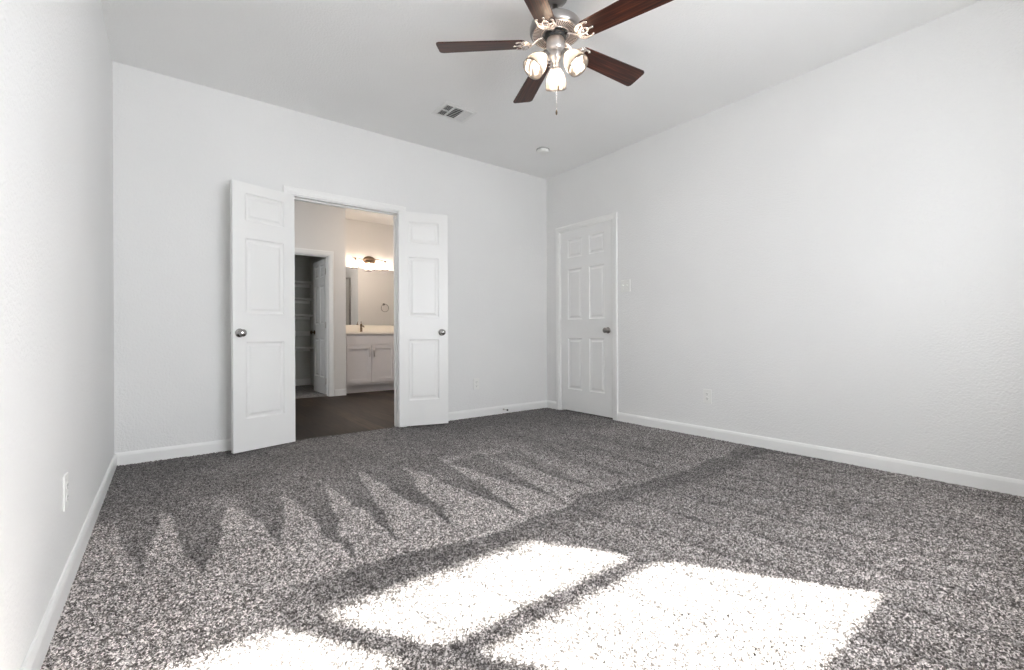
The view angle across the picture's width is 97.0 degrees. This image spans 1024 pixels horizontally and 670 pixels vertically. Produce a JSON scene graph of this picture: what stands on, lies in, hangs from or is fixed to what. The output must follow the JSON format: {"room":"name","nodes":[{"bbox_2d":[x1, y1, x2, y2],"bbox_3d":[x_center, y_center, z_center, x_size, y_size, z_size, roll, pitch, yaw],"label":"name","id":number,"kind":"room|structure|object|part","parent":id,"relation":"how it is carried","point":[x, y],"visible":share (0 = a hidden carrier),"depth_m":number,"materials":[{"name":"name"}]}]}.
{"room":"empty bedroom","nodes":[
{"label":"empty bedroom","id":0,"kind":"room"},
{"bbox_2d":[0,0,114,669],"bbox_3d":[-1.339,-0.490,1.192,0.120,2.839,4.638,0,0,-37],"label":"wall","id":1,"kind":"structure","parent":0,"point":[57,254],"depth_m":1.37,"materials":[{"name":"paint"}]},
{"bbox_2d":[62,472,68,511],"bbox_3d":[-1.532,0.538,1.557,0.009,0.118,0.072,0,0,-37],"label":"electrical outlet","id":2,"kind":"object","parent":1,"relation":"attached to","point":[65,477],"visible":1,"depth_m":1.54,"materials":[{"name":"white plastic"}]},
{"bbox_2d":[20,453,116,669],"bbox_3d":[-1.325,0.845,1.292,0.012,0.098,4.466,0,0,-37],"label":"baseboard","id":3,"kind":"structure","parent":1,"relation":"attached to","point":[37,652],"depth_m":1.49,"materials":[{"name":"white paint"}]},
{"bbox_2d":[295,255,309,378],"bbox_3d":[-4.187,-0.459,7.663,1.558,2.789,0.100,0,0,-37],"label":"wall","id":4,"kind":"structure","parent":0,"point":[302,263],"depth_m":7.98,"materials":[{"name":"paint"}]},
{"bbox_2d":[295,331,309,335],"bbox_3d":[-4.037,-0.023,7.499,1.384,0.075,0.338,0,0,-37],"label":"closet shelf","id":5,"kind":"object","parent":4,"relation":"attached to","point":[297,333],"visible":0.29,"depth_m":7.91,"materials":[{"name":"white paint"}]},
{"bbox_2d":[295,378,310,385],"bbox_3d":[-4.133,0.837,7.630,1.393,0.125,0.012,0,0,-37],"label":"baseboard","id":6,"kind":"structure","parent":4,"relation":"attached to","point":[298,382],"depth_m":7.97,"materials":[{"name":"white paint"}]},
{"bbox_2d":[295,281,312,287],"bbox_3d":[-4.040,-0.873,7.498,1.384,0.075,0.338,0,0,-37],"label":"closet shelf","id":7,"kind":"object","parent":4,"relation":"attached to","point":[306,284],"visible":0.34,"depth_m":7.89,"materials":[{"name":"white paint"}]},
{"bbox_2d":[295,297,312,303],"bbox_3d":[-4.039,-0.590,7.498,1.384,0.075,0.338,0,0,-37],"label":"closet shelf","id":8,"kind":"object","parent":4,"relation":"attached to","point":[297,300],"visible":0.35,"depth_m":7.92,"materials":[{"name":"white paint"}]},
{"bbox_2d":[295,314,312,319],"bbox_3d":[-4.038,-0.310,7.498,1.384,0.075,0.338,0,0,-37],"label":"closet shelf","id":9,"kind":"object","parent":4,"relation":"attached to","point":[298,316],"visible":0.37,"depth_m":7.91,"materials":[{"name":"white paint"}]},
{"bbox_2d":[295,347,313,350],"bbox_3d":[-4.035,0.250,7.499,1.384,0.075,0.338,0,0,-37],"label":"closet shelf","id":10,"kind":"object","parent":4,"relation":"attached to","point":[296,348],"visible":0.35,"depth_m":7.76,"materials":[{"name":"white paint"}]},
{"bbox_2d":[310,256,324,385],"bbox_3d":[-3.210,-0.464,7.642,0.100,2.789,1.120,0,0,-37],"label":"wall","id":11,"kind":"structure","parent":0,"point":[313,259],"depth_m":7.97,"materials":[{"name":"paint"}]},
{"bbox_2d":[294,200,345,396],"bbox_3d":[-3.429,-0.461,5.989,2.386,2.789,0.120,0,0,-37],"label":"wall","id":12,"kind":"structure","parent":0,"point":[317,226],"depth_m":6.57,"materials":[{"name":"paint"}]},
{"bbox_2d":[295,248,333,396],"bbox_3d":[-2.962,-0.155,6.334,0.880,2.096,0.140,0,0,-37],"label":"door frame","id":13,"kind":"structure","parent":12,"relation":"attached to","point":[329,259],"depth_m":6.53,"materials":[{"name":"white paint"}]},
{"bbox_2d":[310,258,326,393],"bbox_3d":[-2.894,-0.124,6.854,0.167,1.985,0.611,0,0,-39],"label":"door","id":14,"kind":"structure","parent":12,"relation":"in","point":[319,268],"depth_m":6.83,"materials":[{"name":"paint"}]},
{"bbox_2d":[334,389,345,395],"bbox_3d":[-2.502,0.842,6.612,0.168,0.105,0.012,0,0,-37],"label":"baseboard","id":15,"kind":"structure","parent":12,"relation":"attached to","point":[337,392],"depth_m":6.60,"materials":[{"name":"white paint"}]},
{"bbox_2d":[346,325,393,331],"bbox_3d":[-1.891,-0.103,7.503,1.890,0.115,0.498,0,0,-37],"label":"backsplash","id":16,"kind":"structure","parent":12,"relation":"attached to","point":[349,328],"depth_m":7.46,"materials":[{"name":"white stone"}]},
{"bbox_2d":[113,61,546,452],"bbox_3d":[-1.177,-0.494,4.310,4.164,2.839,0.120,0,0,-37],"label":"wall","id":17,"kind":"structure","parent":0,"point":[179,145],"depth_m":3.47,"materials":[{"name":"paint"}]},
{"bbox_2d":[116,439,230,465],"bbox_3d":[-2.274,0.847,3.385,1.046,0.098,0.012,0,0,-37],"label":"baseboard","id":18,"kind":"structure","parent":17,"relation":"attached to","point":[162,453],"depth_m":3.25,"materials":[{"name":"white paint"}]},
{"bbox_2d":[230,179,295,453],"bbox_3d":[-1.921,-0.136,3.527,0.167,2.012,0.478,0,0,36],"label":"door","id":19,"kind":"structure","parent":17,"relation":"in","point":[262,230],"depth_m":3.50,"materials":[{"name":"paint"}]},
{"bbox_3d":[-1.992,-0.015,3.341,0.066,0.066,0.066,0,0,36],"label":"knob","id":20,"kind":"part","parent":19,"relation":"part of","materials":[{"name":"silver metal"}]},
{"bbox_2d":[283,185,406,426],"bbox_3d":[-1.481,-0.167,4.077,1.068,2.113,0.157,0,0,-37],"label":"door frame","id":21,"kind":"structure","parent":17,"relation":"attached to","point":[306,193],"depth_m":4.24,"materials":[{"name":"white paint"}]},
{"bbox_2d":[397,211,447,426],"bbox_3d":[-0.852,-0.154,4.351,0.476,2.028,0.167,0,0,-21],"label":"door","id":22,"kind":"structure","parent":17,"relation":"in","point":[422,237],"depth_m":4.34,"materials":[{"name":"paint"}]},
{"bbox_3d":[-0.670,-0.026,4.367,0.066,0.066,0.066,0,0,-21],"label":"knob","id":23,"kind":"part","parent":22,"relation":"part of","materials":[{"name":"silver metal"}]},
{"bbox_2d":[473,378,478,389],"bbox_3d":[-0.380,0.522,4.836,0.072,0.118,0.009,0,0,-37],"label":"electrical outlet","id":24,"kind":"object","parent":17,"relation":"attached to","point":[475,380],"visible":1,"depth_m":4.83,"materials":[{"name":"white plastic"}]},
{"bbox_2d":[410,400,546,426],"bbox_3d":[-0.293,0.837,4.899,1.814,0.098,0.012,0,0,-37],"label":"baseboard","id":25,"kind":"structure","parent":17,"relation":"attached to","point":[464,414],"depth_m":4.97,"materials":[{"name":"white paint"}]},
{"bbox_2d":[345,219,393,325],"bbox_3d":[-2.062,-0.469,7.752,2.057,2.789,0.100,0,0,-37],"label":"wall","id":26,"kind":"structure","parent":0,"point":[363,238],"depth_m":7.47,"materials":[{"name":"paint"}]},
{"bbox_2d":[346,267,393,324],"bbox_3d":[-2.031,-0.627,7.708,1.840,0.925,0.006,0,0,-37],"label":"wall mirror","id":27,"kind":"object","parent":26,"relation":"attached to","point":[369,294],"visible":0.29,"depth_m":7.46,"materials":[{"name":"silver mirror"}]},
{"bbox_2d":[352,256,388,270],"bbox_3d":[-2.310,-1.176,7.414,0.609,0.241,0.138,0,0,-37],"label":"vanity light","id":28,"kind":"object","parent":26,"relation":"attached to","point":[369,260],"visible":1,"depth_m":7.42,"materials":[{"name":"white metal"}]},
{"bbox_3d":[-2.344,-1.228,7.458,0.210,0.139,0.028,0,0,-37],"label":"wall plate","id":29,"kind":"part","parent":28,"relation":"part of","materials":[{"name":"brown metal"}]},
{"bbox_3d":[-2.326,-1.234,7.435,0.600,0.036,0.048,0,0,-37],"label":"scroll arm","id":30,"kind":"part","parent":28,"relation":"part of","materials":[{"name":"brown metal"}]},
{"bbox_3d":[-2.304,-1.112,7.406,0.119,0.112,0.119,0,0,-37],"label":"lamp shade","id":31,"kind":"part","parent":28,"relation":"part of","materials":[{"name":"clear glass"}]},
{"bbox_2d":[40,385,1023,669],"bbox_3d":[-1.001,0.900,4.380,4.278,0.050,8.980,0,0,-37],"label":"floor","id":32,"kind":"structure","parent":0,"point":[541,538],"depth_m":1.78,"materials":[{"name":"carpet"}]},
{"bbox_2d":[346,325,393,393],"bbox_3d":[-1.879,0.360,7.490,1.890,1.041,0.530,0,0,-37],"label":"bathroom vanity","id":33,"kind":"object","parent":32,"relation":"on","point":[369,352],"visible":0.39,"depth_m":7.00,"materials":[{"name":"white paint"}]},
{"bbox_3d":[-2.318,0.442,6.874,0.374,0.572,0.019,0,0,-37],"label":"cabinet door","id":34,"kind":"part","parent":33,"relation":"part of","materials":[{"name":"white paint"}]},
{"bbox_3d":[-2.168,0.080,6.989,0.756,0.129,0.019,0,0,-37],"label":"false drawer","id":35,"kind":"part","parent":33,"relation":"part of","materials":[{"name":"white paint"}]},
{"bbox_2d":[346,332,393,334],"bbox_3d":[-1.886,-0.028,7.497,1.890,0.038,0.513,0,0,-37],"label":"countertop","id":36,"kind":"structure","parent":33,"relation":"on","point":[347,333],"depth_m":6.94,"materials":[{"name":"white stone"}]},
{"bbox_3d":[-2.014,0.440,7.106,0.374,0.572,0.019,0,0,-37],"label":"cabinet door","id":37,"kind":"part","parent":33,"relation":"part of","materials":[{"name":"white paint"}]},
{"bbox_2d":[101,0,980,225],"bbox_3d":[-1.003,-1.924,4.348,4.498,0.120,9.240,0,0,-37],"label":"ceiling","id":38,"kind":"structure","parent":0,"point":[376,66],"depth_m":3.04,"materials":[{"name":"paint"}]},
{"bbox_2d":[431,101,477,123],"bbox_3d":[-0.482,-1.860,3.804,0.309,0.012,0.252,0,0,-37],"label":"ceiling vent","id":39,"kind":"object","parent":38,"relation":"in","point":[447,110],"visible":1,"depth_m":3.79,"materials":[{"name":"white metal"}]},
{"bbox_2d":[536,147,549,154],"bbox_3d":[0.312,-1.848,4.566,0.132,0.044,0.132,0,0,-37],"label":"smoke detector","id":40,"kind":"object","parent":38,"relation":"attached to","point":[541,150],"visible":1,"depth_m":4.53,"materials":[{"name":"grey plastic"}]},
{"bbox_2d":[436,0,672,114],"bbox_3d":[0.278,-1.536,2.531,1.251,0.664,1.283,0,0,-37],"label":"ceiling fan","id":41,"kind":"object","parent":38,"relation":"hanging from","point":[554,29],"visible":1,"depth_m":2.48,"materials":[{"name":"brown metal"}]},
{"bbox_3d":[-0.172,-1.618,2.539,0.492,0.006,0.140,0,12,3],"label":"blade","id":42,"kind":"part","parent":41,"relation":"part of","materials":[{"name":"brown wood"}]},
{"bbox_3d":[0.134,-1.620,2.918,0.140,0.006,0.492,-13,3,-15],"label":"blade","id":43,"kind":"part","parent":41,"relation":"part of","materials":[{"name":"brown wood"}]},
{"bbox_3d":[0.126,-1.474,2.470,0.134,0.140,0.124,0,0,-37],"label":"lamp shade","id":44,"kind":"part","parent":41,"relation":"part of","materials":[{"name":"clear glass"}]},
{"bbox_3d":[0.093,-1.619,2.131,0.140,0.006,0.492,13,5,20],"label":"blade","id":45,"kind":"part","parent":41,"relation":"part of","materials":[{"name":"brown wood"}]},
{"bbox_3d":[0.181,-1.537,2.495,0.072,0.057,0.056,0,0,-37],"label":"lamp arm","id":46,"kind":"part","parent":41,"relation":"part of","materials":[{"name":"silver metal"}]},
{"bbox_3d":[0.241,-1.665,2.518,0.252,0.001,0.252,0,0,-37],"label":"vent plate","id":47,"kind":"part","parent":41,"relation":"part of","materials":[{"name":"silver metal"}]},
{"bbox_3d":[0.252,-1.496,2.622,0.043,0.066,0.056,0,0,32],"label":"light bulb","id":48,"kind":"part","parent":41,"relation":"part of","materials":[{"name":"beige glass"}]},
{"bbox_3d":[0.257,-1.475,2.647,0.130,0.140,0.130,0,0,-37],"label":"lamp shade","id":49,"kind":"part","parent":41,"relation":"part of","materials":[{"name":"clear glass"}]},
{"bbox_3d":[0.242,-1.402,2.473,0.003,0.357,0.002,0,0,-37],"label":"pull chain","id":50,"kind":"part","parent":41,"relation":"part of","materials":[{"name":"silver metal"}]},
{"bbox_3d":[0.296,-1.538,2.482,0.056,0.057,0.072,0,0,-37],"label":"lamp arm","id":51,"kind":"part","parent":41,"relation":"part of","materials":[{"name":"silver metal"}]},
{"bbox_3d":[0.345,-1.475,2.445,0.124,0.140,0.134,0,0,-37],"label":"lamp shade","id":52,"kind":"part","parent":41,"relation":"part of","materials":[{"name":"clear glass"}]},
{"bbox_3d":[0.589,-1.622,2.744,0.492,0.006,0.140,0,-12,-33],"label":"blade","id":53,"kind":"part","parent":41,"relation":"part of","materials":[{"name":"brown wood"}]},
{"bbox_3d":[0.564,-1.621,2.258,0.492,0.006,0.140,0,-12,39],"label":"blade","id":54,"kind":"part","parent":41,"relation":"part of","materials":[{"name":"brown wood"}]},
{"bbox_2d":[546,0,1023,479],"bbox_3d":[1.874,-0.506,3.648,0.120,2.839,4.638,0,0,-37],"label":"wall","id":55,"kind":"structure","parent":0,"point":[833,252],"depth_m":3.05,"materials":[{"name":"paint"}]},
{"bbox_2d":[547,400,555,408],"bbox_3d":[0.477,0.834,5.375,0.012,0.098,0.166,0,0,-37],"label":"baseboard","id":56,"kind":"structure","parent":55,"relation":"attached to","point":[550,404],"depth_m":5.38,"materials":[{"name":"white paint"}]},
{"bbox_2d":[560,221,612,417],"bbox_3d":[0.815,-0.161,4.972,0.167,2.030,0.775,0,0,-37],"label":"door","id":57,"kind":"structure","parent":55,"relation":"in","point":[586,253],"depth_m":4.93,"materials":[{"name":"paint"}]},
{"bbox_3d":[0.972,-0.049,4.684,0.066,0.066,0.066,0,0,-37],"label":"knob","id":58,"kind":"part","parent":57,"relation":"part of","materials":[{"name":"silver metal"}]},
{"bbox_2d":[556,212,617,420],"bbox_3d":[0.841,-0.183,4.987,0.140,2.123,0.902,0,0,-37],"label":"door frame","id":59,"kind":"structure","parent":55,"relation":"attached to","point":[612,217],"depth_m":4.70,"materials":[{"name":"white paint"}]},
{"bbox_2d":[621,279,629,291],"bbox_3d":[1.125,-0.489,4.511,0.022,0.118,0.116,0,0,-37],"label":"light switch","id":60,"kind":"object","parent":55,"relation":"attached to","point":[625,284],"visible":1,"depth_m":4.51,"materials":[{"name":"white plastic"}]},
{"bbox_2d":[703,389,711,403],"bbox_3d":[1.653,0.519,3.837,0.009,0.118,0.072,0,0,-37],"label":"electrical outlet","id":61,"kind":"object","parent":55,"relation":"attached to","point":[707,394],"visible":1,"depth_m":3.83,"materials":[{"name":"white plastic"}]},
{"bbox_2d":[617,412,1023,496],"bbox_3d":[2.105,0.829,3.245,0.012,0.098,3.403,0,0,-37],"label":"baseboard","id":62,"kind":"structure","parent":55,"relation":"attached to","point":[982,481],"depth_m":3.02,"materials":[{"name":"white paint"}]}
]}

